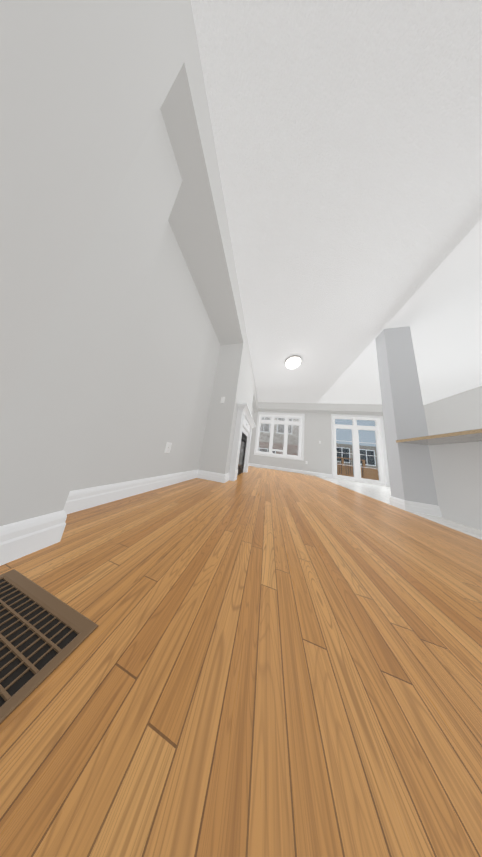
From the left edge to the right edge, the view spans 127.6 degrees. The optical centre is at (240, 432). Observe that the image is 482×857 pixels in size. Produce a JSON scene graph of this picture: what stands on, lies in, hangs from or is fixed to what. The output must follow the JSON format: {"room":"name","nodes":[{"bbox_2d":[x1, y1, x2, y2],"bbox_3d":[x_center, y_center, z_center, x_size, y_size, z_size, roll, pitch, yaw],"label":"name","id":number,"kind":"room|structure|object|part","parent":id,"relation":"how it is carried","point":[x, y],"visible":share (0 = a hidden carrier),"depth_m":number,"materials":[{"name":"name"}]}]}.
{"room":"living room","nodes":[
{"label":"living room","id":0,"kind":"room"},
{"bbox_2d":[0,0,257,525],"bbox_3d":[-0.443,-0.676,2.248,0.760,2.950,7.200,5,-11,14],"label":"wall","id":1,"kind":"structure","parent":0,"point":[125,356],"depth_m":0.53,"materials":[{"name":"grey paint"}]},
{"bbox_2d":[0,503,83,565],"bbox_3d":[-0.802,0.377,0.389,0.016,0.126,0.274,5,-11,14],"label":"baseboard","id":2,"kind":"structure","parent":1,"relation":"attached to","point":[19,539],"depth_m":0.45,"materials":[{"name":"white wood"}]},
{"bbox_2d":[66,470,199,510],"bbox_3d":[-0.872,0.532,1.259,0.016,0.126,1.453,5,-11,14],"label":"baseboard","id":3,"kind":"structure","parent":1,"relation":"attached to","point":[99,495],"depth_m":0.93,"materials":[{"name":"white wood"}]},
{"bbox_2d":[164,442,171,452],"bbox_3d":[-0.826,0.176,1.351,0.008,0.117,0.072,5,-11,14],"label":"outlet","id":4,"kind":"object","parent":1,"relation":"attached to","point":[168,447],"visible":1,"depth_m":1.35,"materials":[{"name":"white plastic"}]},
{"bbox_2d":[196,470,227,482],"bbox_3d":[-0.471,0.700,1.886,0.466,0.126,0.015,5,-11,14],"label":"baseboard","id":5,"kind":"structure","parent":1,"relation":"attached to","point":[218,477],"depth_m":1.88,"materials":[{"name":"white wood"}]},
{"bbox_2d":[0,466,481,856],"bbox_3d":[0.579,0.941,1.801,3.200,0.120,7.450,5,-11,14],"label":"floor","id":6,"kind":"structure","parent":0,"point":[261,662],"depth_m":0.24,"materials":[{"name":"brown wood"}]},
{"bbox_2d":[0,569,97,723],"bbox_3d":[-0.564,0.444,0.256,0.400,0.005,0.175,5,-11,14],"label":"floor vent","id":7,"kind":"object","parent":6,"relation":"in","point":[44,634],"visible":1,"depth_m":0.27,"materials":[{"name":"brown metal"}]},
{"bbox_2d":[229,403,255,480],"bbox_3d":[0.108,0.306,2.813,0.190,1.375,1.600,5,-11,14],"label":"fireplace","id":8,"kind":"object","parent":6,"relation":"on","point":[245,424],"visible":1,"depth_m":2.34,"materials":[{"name":"white wood"}]},
{"bbox_2d":[249,411,389,481],"bbox_3d":[3.292,0.325,5.095,6.880,2.950,0.250,5,-11,14],"label":"wall","id":9,"kind":"structure","parent":0,"point":[317,455],"depth_m":5.02,"materials":[{"name":"grey paint"}]},
{"bbox_2d":[254,412,304,460],"bbox_3d":[1.731,0.124,5.433,2.075,2.055,0.188,5,-11,14],"label":"window","id":10,"kind":"structure","parent":9,"relation":"in","point":[302,450],"depth_m":5.39,"materials":[{"name":"white wood"}]},
{"bbox_3d":[1.732,0.125,5.438,1.905,1.885,0.177,5,-11,14],"label":"far window sash","id":11,"kind":"part","parent":10,"relation":"part of","materials":[{"name":"white wood"}]},
{"bbox_2d":[256,414,301,457],"bbox_3d":[1.725,0.110,5.404,1.869,1.844,0.071,5,-11,14],"label":"window blinds","id":12,"kind":"object","parent":10,"relation":"attached to","point":[284,429],"visible":0.9,"depth_m":5.42,"materials":[{"name":"white plastic"}]},
{"bbox_2d":[248,463,331,477],"bbox_3d":[1.933,1.583,4.989,3.290,0.126,0.015,5,-11,14],"label":"baseboard","id":13,"kind":"structure","parent":9,"relation":"attached to","point":[249,464],"depth_m":4.96,"materials":[{"name":"white wood"}]},
{"bbox_2d":[331,414,389,485],"bbox_3d":[4.553,0.581,4.677,1.770,2.605,0.142,5,-11,14],"label":"patio door","id":14,"kind":"structure","parent":9,"relation":"in","point":[380,443],"depth_m":4.64,"materials":[{"name":"white wood"}]},
{"bbox_2d":[191,0,481,404],"bbox_3d":[2.724,-1.927,1.938,6.850,0.150,7.450,5,-11,14],"label":"ceiling","id":15,"kind":"structure","parent":0,"point":[347,134],"depth_m":1.06,"materials":[{"name":"white paint"}]},
{"bbox_2d":[285,355,301,368],"bbox_3d":[1.322,-1.746,3.030,0.412,0.144,0.405,5,-11,14],"label":"flush-mount light","id":16,"kind":"object","parent":15,"relation":"attached to","point":[293,361],"visible":1,"depth_m":2.94,"materials":[{"name":"white metal"}]},
{"bbox_2d":[258,402,424,414],"bbox_3d":[3.655,-1.002,5.006,5.840,0.305,0.310,5,-11,14],"label":"beam","id":17,"kind":"structure","parent":15,"relation":"attached to","point":[370,409],"depth_m":4.94,"materials":[{"name":"grey paint"}]},
{"bbox_2d":[314,475,481,539],"bbox_3d":[3.898,1.206,0.999,3.650,0.120,7.450,5,-11,14],"label":"floor","id":18,"kind":"structure","parent":0,"point":[382,493],"depth_m":2.37,"materials":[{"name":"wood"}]},
{"bbox_2d":[375,326,437,505],"bbox_3d":[2.555,-0.369,1.886,0.354,2.950,0.180,5,-11,14],"label":"pillar","id":19,"kind":"structure","parent":0,"point":[411,477],"depth_m":1.80,"materials":[{"name":"grey paint"}]},
{"bbox_2d":[389,496,399,506],"bbox_3d":[2.396,1.028,1.724,0.370,0.126,0.015,5,-11,14],"label":"baseboard","id":20,"kind":"structure","parent":19,"relation":"attached to","point":[394,501],"depth_m":1.70,"materials":[{"name":"white wood"}]},
{"bbox_2d":[400,499,441,516],"bbox_3d":[2.343,0.987,1.538,0.349,0.126,0.015,5,-11,14],"label":"baseboard","id":21,"kind":"structure","parent":19,"relation":"attached to","point":[434,510],"depth_m":1.54,"materials":[{"name":"white wood"}]},
{"bbox_2d":[424,386,481,435],"bbox_3d":[5.707,-0.185,0.762,0.250,2.950,7.200,5,-11,14],"label":"wall","id":22,"kind":"structure","parent":0,"point":[461,411],"depth_m":3.45,"materials":[{"name":"grey paint"}]},
{"bbox_2d":[428,441,481,530],"bbox_3d":[2.479,0.485,0.886,0.140,0.900,1.770,5,-11,14],"label":"wall","id":23,"kind":"structure","parent":0,"point":[457,471],"depth_m":1.36,"materials":[{"name":"grey paint"}]},
{"bbox_2d":[396,429,481,444],"bbox_3d":[2.531,0.039,1.051,0.805,0.037,1.917,5,-11,14],"label":"countertop","id":24,"kind":"structure","parent":23,"relation":"on","point":[475,435],"depth_m":1.32,"materials":[{"name":"beige stone"}]},
{"label":"outside","id":25,"kind":"structure","parent":0,"visible":0},
{"bbox_3d":[11.606,11.640,44.991,120.000,0.100,84.140,5,-11,14],"label":"ground","id":26,"kind":"structure","parent":25,"visible":0},
{"bbox_2d":[258,418,377,468],"bbox_3d":[9.551,1.199,14.462,15.300,8.600,9.620,5,-11,14],"label":"house","id":27,"kind":"structure","parent":26,"relation":"on","point":[370,463],"depth_m":11.23,"materials":[{"name":"beige brick"}]},
{"bbox_2d":[337,457,365,478],"bbox_3d":[4.923,2.261,5.694,3.200,2.190,2.350,5,-11,14],"label":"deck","id":28,"kind":"object","parent":26,"relation":"on","point":[363,466],"depth_m":6.62,"materials":[{"name":"brown wood"}]},
{"bbox_2d":[337,464,378,479],"bbox_3d":[2.523,2.687,8.639,26.035,1.850,0.060,5,-11,14],"label":"fence","id":29,"kind":"object","parent":26,"relation":"on","point":[372,471],"depth_m":7.44,"materials":[{"name":"brown wood"}]}
]}

